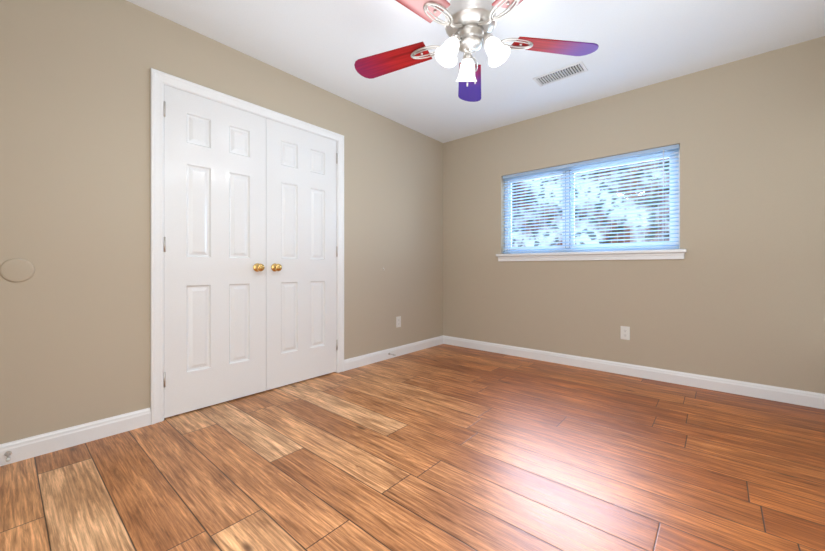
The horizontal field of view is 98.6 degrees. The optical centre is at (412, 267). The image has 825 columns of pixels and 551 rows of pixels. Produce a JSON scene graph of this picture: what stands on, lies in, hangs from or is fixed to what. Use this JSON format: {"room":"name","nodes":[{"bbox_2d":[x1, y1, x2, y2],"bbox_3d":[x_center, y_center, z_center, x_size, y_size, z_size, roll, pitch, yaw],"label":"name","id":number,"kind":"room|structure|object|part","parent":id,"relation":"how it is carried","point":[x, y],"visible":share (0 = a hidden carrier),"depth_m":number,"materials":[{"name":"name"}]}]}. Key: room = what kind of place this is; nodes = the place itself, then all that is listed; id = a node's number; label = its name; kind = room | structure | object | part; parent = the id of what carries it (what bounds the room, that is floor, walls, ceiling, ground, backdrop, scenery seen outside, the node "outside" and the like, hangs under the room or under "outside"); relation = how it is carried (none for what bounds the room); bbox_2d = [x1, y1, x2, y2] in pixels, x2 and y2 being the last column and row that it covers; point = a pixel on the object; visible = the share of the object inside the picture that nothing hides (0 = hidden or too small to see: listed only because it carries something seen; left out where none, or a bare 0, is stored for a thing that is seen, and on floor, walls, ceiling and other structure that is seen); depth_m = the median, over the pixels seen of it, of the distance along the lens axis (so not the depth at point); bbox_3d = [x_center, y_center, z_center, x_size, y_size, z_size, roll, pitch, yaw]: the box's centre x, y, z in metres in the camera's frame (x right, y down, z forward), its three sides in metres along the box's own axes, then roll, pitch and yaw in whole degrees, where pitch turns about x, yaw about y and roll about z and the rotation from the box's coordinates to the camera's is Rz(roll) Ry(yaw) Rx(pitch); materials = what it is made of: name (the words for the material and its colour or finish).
{"room":"empty bedroom","nodes":[
{"label":"empty bedroom","id":0,"kind":"room"},
{"bbox_2d":[0,0,442,443],"bbox_3d":[-0.973,-0.295,2.873,0.140,2.440,4.240,0,0,41],"label":"wall","id":1,"kind":"structure","parent":0,"point":[75,191],"depth_m":1.96,"materials":[{"name":"beige paint"}]},
{"bbox_2d":[0,258,34,281],"bbox_3d":[-1.890,0.013,1.697,0.008,0.114,0.114,0,0,41],"label":"cover plate","id":2,"kind":"object","parent":1,"relation":"attached to","point":[16,270],"visible":1,"depth_m":1.70,"materials":[{"name":"beige paint"}]},
{"bbox_2d":[0,408,150,465],"bbox_3d":[-1.868,0.876,1.719,0.015,0.098,0.985,0,0,41],"label":"baseboard","id":3,"kind":"structure","parent":1,"relation":"attached to","point":[36,445],"depth_m":1.83,"materials":[{"name":"white wood"}]},
{"bbox_2d":[4,451,11,461],"bbox_3d":[-1.868,0.875,1.639,0.088,0.024,0.023,0,0,41],"label":"door stop","id":4,"kind":"object","parent":3,"relation":"attached to","point":[8,454],"visible":1,"depth_m":1.65,"materials":[{"name":"silver metal"}]},
{"bbox_2d":[164,84,265,417],"bbox_3d":[-1.311,-0.099,2.407,0.035,2.028,0.638,0,0,41],"label":"closet door leaf","id":5,"kind":"structure","parent":1,"relation":"in","point":[215,252],"depth_m":2.36,"materials":[{"name":"white wood"}]},
{"bbox_2d":[150,68,343,424],"bbox_3d":[-1.114,-0.125,2.660,0.201,2.100,1.422,0,0,41],"label":"closet door","id":6,"kind":"structure","parent":1,"relation":"in","point":[159,79],"depth_m":2.13,"materials":[{"name":"white wood"}]},
{"bbox_3d":[-1.063,0.000,2.616,0.067,0.062,0.198,0,0,41],"label":"knob","id":7,"kind":"part","parent":6,"relation":"part of","materials":[{"name":"gold metal"}]},
{"bbox_2d":[164,101,336,386],"bbox_3d":[-1.084,-0.140,2.635,0.011,1.730,1.292,0,0,41],"label":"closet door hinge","id":8,"kind":"object","parent":1,"relation":"attached to","point":[165,244],"visible":1,"depth_m":2.15,"materials":[{"name":"silver metal"}]},
{"bbox_2d":[266,118,335,389],"bbox_3d":[-0.892,-0.099,2.893,0.035,2.028,0.638,0,0,41],"label":"closet door leaf","id":9,"kind":"structure","parent":1,"relation":"in","point":[301,250],"depth_m":2.85,"materials":[{"name":"white wood"}]},
{"bbox_2d":[344,335,443,370],"bbox_3d":[-0.128,0.876,3.735,0.015,0.098,1.491,0,0,41],"label":"baseboard","id":10,"kind":"structure","parent":1,"relation":"attached to","point":[351,363],"depth_m":3.61,"materials":[{"name":"white wood"}]},
{"bbox_2d":[396,316,400,327],"bbox_3d":[-0.146,0.570,3.718,0.008,0.115,0.070,0,0,41],"label":"electrical outlet","id":11,"kind":"object","parent":1,"relation":"attached to","point":[398,321],"visible":1,"depth_m":3.71,"materials":[{"name":"plastic"}]},
{"bbox_2d":[0,344,824,550],"bbox_3d":[0.310,0.985,1.766,3.850,0.120,4.560,0,0,41],"label":"floor","id":12,"kind":"structure","parent":0,"point":[444,447],"depth_m":1.61,"materials":[{"name":"brown wood"}]},
{"bbox_2d":[126,0,824,142],"bbox_3d":[0.310,-1.575,1.766,3.850,0.120,4.560,0,0,41],"label":"ceiling","id":13,"kind":"structure","parent":0,"point":[325,44],"depth_m":2.39,"materials":[{"name":"paint"}]},
{"bbox_2d":[354,0,598,101],"bbox_3d":[0.252,-1.204,1.756,1.319,0.620,1.288,0,0,41],"label":"ceiling fan","id":14,"kind":"object","parent":13,"relation":"hanging from","point":[469,25],"visible":1,"depth_m":1.76,"materials":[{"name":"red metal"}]},
{"bbox_3d":[-0.122,-1.155,1.990,0.455,0.006,0.156,0,-11,27],"label":"blade","id":15,"kind":"part","parent":14,"relation":"part of","materials":[{"name":"red wood"}]},
{"bbox_3d":[-0.035,-1.155,1.454,0.455,0.006,0.156,0,-11,-45],"label":"blade","id":16,"kind":"part","parent":14,"relation":"part of","materials":[{"name":"red wood"}]},
{"bbox_3d":[0.185,-1.063,1.722,0.115,0.114,0.115,31,-15,-26],"label":"lamp shade","id":17,"kind":"part","parent":14,"relation":"part of","materials":[{"name":"white glass"}]},
{"bbox_3d":[0.214,-1.120,1.744,0.052,0.050,0.072,0,0,41],"label":"arm","id":18,"kind":"part","parent":14,"relation":"part of"},
{"bbox_3d":[0.293,-1.063,1.904,0.115,0.114,0.115,0,28,1],"label":"lamp shade","id":19,"kind":"part","parent":14,"relation":"part of","materials":[{"name":"white glass"}]},
{"bbox_3d":[0.291,-1.120,1.869,0.062,0.050,0.067,0,0,41],"label":"arm","id":20,"kind":"part","parent":14,"relation":"part of"},
{"bbox_3d":[0.362,-1.155,2.239,0.156,0.006,0.455,11,2,9],"label":"blade","id":21,"kind":"part","parent":14,"relation":"part of","materials":[{"name":"purple wood"}]},
{"bbox_3d":[0.294,-1.008,1.782,0.095,0.228,0.075,0,0,41],"label":"chain","id":22,"kind":"part","parent":14,"relation":"part of","materials":[{"name":"silver metal"}]},
{"bbox_3d":[0.364,-1.120,1.741,0.074,0.050,0.051,0,0,41],"label":"arm","id":23,"kind":"part","parent":14,"relation":"part of"},
{"bbox_3d":[0.396,-1.063,1.720,0.115,0.114,0.115,-32,-16,27],"label":"lamp shade","id":24,"kind":"part","parent":14,"relation":"part of","materials":[{"name":"white glass"}]},
{"bbox_3d":[0.502,-1.155,1.371,0.156,0.006,0.455,-12,6,-27],"label":"blade","id":25,"kind":"part","parent":14,"relation":"part of","materials":[{"name":"red wood"}]},
{"label":"blade","id":26,"kind":"part","parent":14,"relation":"part of","materials":[{"name":"wood"}]},
{"bbox_2d":[533,61,587,86],"bbox_3d":[1.153,-1.508,2.781,0.370,0.013,0.165,0,0,41],"label":"ceiling vent","id":27,"kind":"object","parent":13,"relation":"in","point":[577,68],"visible":1,"depth_m":2.77,"materials":[{"name":"white metal"}]},
{"bbox_2d":[443,36,824,393],"bbox_3d":[1.649,-0.295,3.317,3.530,2.440,0.140,0,0,41],"label":"wall","id":28,"kind":"structure","parent":0,"point":[737,292],"depth_m":2.77,"materials":[{"name":"beige paint"}]},
{"bbox_2d":[496,249,686,260],"bbox_3d":[1.550,-0.104,3.332,1.630,0.079,0.116,0,0,41],"label":"window sill","id":29,"kind":"structure","parent":28,"relation":"attached to","point":[632,255],"depth_m":3.17,"materials":[{"name":"white wood"}]},
{"bbox_2d":[505,146,679,253],"bbox_3d":[1.608,-0.565,3.399,1.538,0.848,0.060,0,0,41],"label":"window","id":30,"kind":"structure","parent":28,"relation":"in","point":[637,244],"depth_m":3.38,"materials":[{"name":"plastic"}]},
{"bbox_2d":[503,144,678,252],"bbox_3d":[1.560,-0.570,3.344,1.528,0.836,0.053,0,0,41],"label":"window blind","id":31,"kind":"object","parent":30,"relation":"attached to","point":[594,162],"visible":0.88,"depth_m":3.23,"materials":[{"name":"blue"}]},
{"bbox_2d":[620,326,629,339],"bbox_3d":[1.834,0.565,3.060,0.070,0.115,0.008,0,0,41],"label":"electrical outlet","id":32,"kind":"object","parent":28,"relation":"attached to","point":[624,332],"visible":1,"depth_m":3.06,"materials":[{"name":"plastic"}]},
{"bbox_2d":[444,336,824,408],"bbox_3d":[1.584,0.876,3.272,3.210,0.098,0.015,0,0,41],"label":"baseboard","id":33,"kind":"structure","parent":28,"relation":"attached to","point":[780,394],"depth_m":2.88,"materials":[{"name":"white wood"}]},
{"label":"outside","id":34,"kind":"structure","parent":0,"visible":0},
{"bbox_2d":[512,158,669,246],"bbox_3d":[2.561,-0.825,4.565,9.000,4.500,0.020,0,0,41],"label":"window glass","id":35,"kind":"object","parent":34,"point":[526,242],"depth_m":4.62,"materials":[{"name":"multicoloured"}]}
]}

